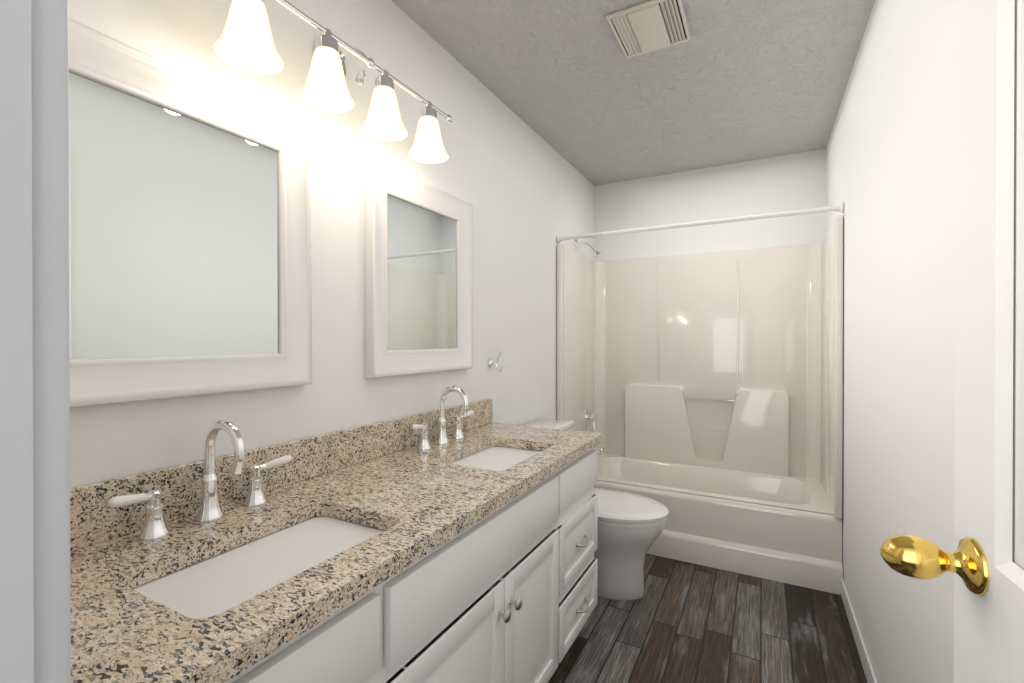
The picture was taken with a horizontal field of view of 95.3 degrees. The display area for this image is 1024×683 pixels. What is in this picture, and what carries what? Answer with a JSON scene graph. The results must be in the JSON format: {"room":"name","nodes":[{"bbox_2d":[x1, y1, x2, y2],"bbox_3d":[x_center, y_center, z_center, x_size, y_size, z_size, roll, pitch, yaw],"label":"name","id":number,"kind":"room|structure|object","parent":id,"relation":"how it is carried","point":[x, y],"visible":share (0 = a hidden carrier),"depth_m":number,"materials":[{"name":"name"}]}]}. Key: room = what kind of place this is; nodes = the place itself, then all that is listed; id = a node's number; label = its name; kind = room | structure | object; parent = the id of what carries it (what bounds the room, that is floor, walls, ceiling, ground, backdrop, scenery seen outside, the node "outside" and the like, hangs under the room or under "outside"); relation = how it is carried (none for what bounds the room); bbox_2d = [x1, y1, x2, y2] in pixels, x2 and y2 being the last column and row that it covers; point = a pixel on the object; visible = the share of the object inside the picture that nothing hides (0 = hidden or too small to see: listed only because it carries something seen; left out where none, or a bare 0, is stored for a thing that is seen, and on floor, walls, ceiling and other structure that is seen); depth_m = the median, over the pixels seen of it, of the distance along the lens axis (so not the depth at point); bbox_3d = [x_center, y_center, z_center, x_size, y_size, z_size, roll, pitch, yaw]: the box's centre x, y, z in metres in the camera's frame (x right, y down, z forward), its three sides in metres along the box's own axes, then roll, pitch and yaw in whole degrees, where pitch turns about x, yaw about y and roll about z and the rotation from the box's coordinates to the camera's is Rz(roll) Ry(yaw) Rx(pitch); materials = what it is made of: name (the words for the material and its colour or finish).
{"room":"bathroom","nodes":[
{"label":"bathroom","id":0,"kind":"room"},
{"bbox_2d":[68,0,593,487],"bbox_3d":[-0.594,0.014,1.495,0.120,2.460,5.270,0,0,28],"label":"wall","id":1,"kind":"structure","parent":0,"point":[516,182],"depth_m":1.54,"materials":[{"name":"white paint"}]},
{"bbox_2d":[68,18,311,407],"bbox_3d":[-0.761,-0.240,1.020,0.033,0.727,0.738,0,0,28],"label":"mirror","id":2,"kind":"object","parent":1,"relation":"attached to","point":[190,234],"visible":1,"depth_m":1.05,"materials":[{"name":"white mirror"}]},
{"bbox_2d":[70,398,491,549],"bbox_3d":[-0.529,0.337,1.465,0.020,0.116,1.804,0,0,28],"label":"backsplash","id":3,"kind":"structure","parent":1,"relation":"attached to","point":[92,520],"depth_m":1.18,"materials":[{"name":"stone"}]},
{"bbox_2d":[213,0,452,163],"bbox_3d":[-0.469,-0.776,1.351,0.232,0.289,0.878,0,0,28],"label":"sconce","id":4,"kind":"object","parent":1,"relation":"attached to","point":[244,42],"visible":1,"depth_m":1.21,"materials":[{"name":"white glass"}]},
{"bbox_2d":[365,158,472,377],"bbox_3d":[-0.332,-0.243,1.818,0.033,0.727,0.608,0,0,28],"label":"mirror","id":5,"kind":"object","parent":1,"relation":"attached to","point":[418,276],"visible":1,"depth_m":1.76,"materials":[{"name":"white mirror"}]},
{"bbox_2d":[488,350,503,371],"bbox_3d":[-0.072,0.093,2.259,0.074,0.106,0.042,0,0,28],"label":"robe hook","id":6,"kind":"object","parent":1,"relation":"attached to","point":[491,363],"visible":1,"depth_m":2.25,"materials":[{"name":"silver metal"}]},
{"bbox_2d":[575,239,601,259],"bbox_3d":[0.539,-0.649,3.273,0.187,0.159,0.074,0,0,28],"label":"shower head","id":7,"kind":"object","parent":1,"relation":"attached to","point":[596,255],"visible":0.98,"depth_m":3.25},
{"bbox_2d":[556,202,843,242],"bbox_3d":[0.964,-0.661,2.658,1.514,0.051,0.052,0,0,28],"label":"curtain rod","id":8,"kind":"object","parent":1,"relation":"attached to","point":[835,208],"visible":1,"depth_m":2.57,"materials":[{"name":"white metal"}]},
{"bbox_2d":[391,0,874,185],"bbox_3d":[0.507,-1.248,1.806,1.760,0.060,3.670,0,0,28],"label":"ceiling","id":9,"kind":"structure","parent":0,"point":[733,81],"depth_m":2.14,"materials":[{"name":"grey paint"}]},
{"bbox_2d":[606,0,690,58],"bbox_3d":[0.532,-1.206,1.801,0.260,0.022,0.285,0,0,28],"label":"ceiling vent","id":10,"kind":"object","parent":9,"relation":"in","point":[646,27],"visible":1,"depth_m":1.78,"materials":[{"name":"grey"}]},
{"bbox_2d":[548,553,866,682],"bbox_3d":[0.128,1.275,1.111,1.760,0.060,5.270,0,0,28],"label":"floor","id":11,"kind":"structure","parent":0,"point":[682,622],"depth_m":1.97,"materials":[{"name":"brown wood"}]},
{"bbox_2d":[210,438,602,682],"bbox_3d":[-0.284,0.838,1.328,0.584,0.811,1.785,0,0,28],"label":"bathroom vanity","id":12,"kind":"object","parent":11,"relation":"on","point":[504,597],"depth_m":1.16,"materials":[{"name":"painted wood"},{"name":"granite"},{"name":"brushed nickel"}]},
{"bbox_2d":[70,422,601,682],"bbox_3d":[-0.288,0.414,1.335,0.568,0.036,1.804,0,0,28],"label":"countertop","id":13,"kind":"structure","parent":12,"relation":"on","point":[121,633],"depth_m":0.88,"materials":[{"name":"stone"}]},
{"bbox_2d":[107,420,291,540],"bbox_3d":[-0.637,0.283,1.025,0.150,0.225,0.384,0,0,28],"label":"faucet","id":14,"kind":"object","parent":13,"relation":"on","point":[155,527],"visible":1,"depth_m":1.02,"materials":[{"name":"silver metal"}]},
{"bbox_2d":[130,506,385,617],"bbox_3d":[-0.460,0.512,0.914,0.325,0.182,0.480,0,0,28],"label":"sink","id":15,"kind":"object","parent":13,"relation":"in","point":[202,585],"depth_m":0.92,"materials":[{"name":"white ceramic"}]},
{"bbox_2d":[412,386,473,449],"bbox_3d":[-0.229,0.280,1.782,0.150,0.225,0.384,0,0,28],"label":"faucet","id":16,"kind":"object","parent":13,"relation":"on","point":[441,439],"visible":0.98,"depth_m":1.79,"materials":[{"name":"silver metal"}]},
{"bbox_2d":[446,442,545,469],"bbox_3d":[-0.052,0.509,1.671,0.325,0.182,0.480,0,0,28],"label":"sink","id":17,"kind":"object","parent":13,"relation":"in","point":[499,455],"depth_m":1.75,"materials":[{"name":"white ceramic"}]},
{"bbox_2d":[523,418,668,599],"bbox_3d":[0.406,0.844,2.402,0.769,0.792,0.470,0,0,28],"label":"toilet","id":18,"kind":"object","parent":11,"relation":"on","point":[631,526],"visible":0.44,"depth_m":2.23,"materials":[{"name":"white ceramic"}]},
{"bbox_2d":[557,215,842,594],"bbox_3d":[1.134,0.308,2.978,1.514,1.860,0.777,0,0,28],"label":"shower","id":19,"kind":"object","parent":11,"relation":"on","point":[706,388],"visible":0.85,"depth_m":3.11,"materials":[{"name":"white plastic"}]},
{"bbox_2d":[583,406,603,454],"bbox_3d":[0.604,0.644,3.391,0.130,0.347,0.170,0,0,28],"label":"tub faucet","id":20,"kind":"object","parent":19,"relation":"attached to","point":[588,417],"visible":0.77,"depth_m":3.37,"materials":[{"name":"silver metal"}]},
{"bbox_2d":[594,149,825,260],"bbox_3d":[1.347,0.006,3.374,1.520,2.460,0.120,0,0,28],"label":"wall","id":21,"kind":"structure","parent":0,"point":[791,182],"depth_m":3.26,"materials":[{"name":"white paint"}]},
{"bbox_2d":[826,0,955,682],"bbox_3d":[0.850,0.017,0.718,0.120,2.460,5.270,0,0,28],"label":"wall","id":22,"kind":"structure","parent":0,"point":[891,165],"depth_m":1.36,"materials":[{"name":"white paint"}]},
{"bbox_2d":[841,579,877,682],"bbox_3d":[0.990,1.204,1.121,0.011,0.082,2.633,0,0,28],"label":"baseboard","id":23,"kind":"structure","parent":22,"relation":"attached to","point":[863,654],"depth_m":1.88,"materials":[{"name":"white wood"}]},
{"bbox_2d":[880,0,1023,682],"bbox_3d":[0.439,0.232,0.327,0.186,2.008,0.714,0,0,28],"label":"door","id":24,"kind":"structure","parent":22,"relation":"in","point":[983,562],"depth_m":0.56,"materials":[{"name":"white wood"}]},
{"bbox_3d":[-0.680,0.018,0.437,0.732,2.460,0.105,0,0,28],"label":"wall","id":25,"kind":"structure","parent":0,"visible":0},
{"bbox_2d":[0,0,70,682],"bbox_3d":[-0.371,0.194,0.276,0.075,2.110,0.149,0,0,28],"label":"trim","id":26,"kind":"structure","parent":25,"relation":"attached to","point":[35,625],"depth_m":0.31,"materials":[{"name":"grey paint"}]}
]}

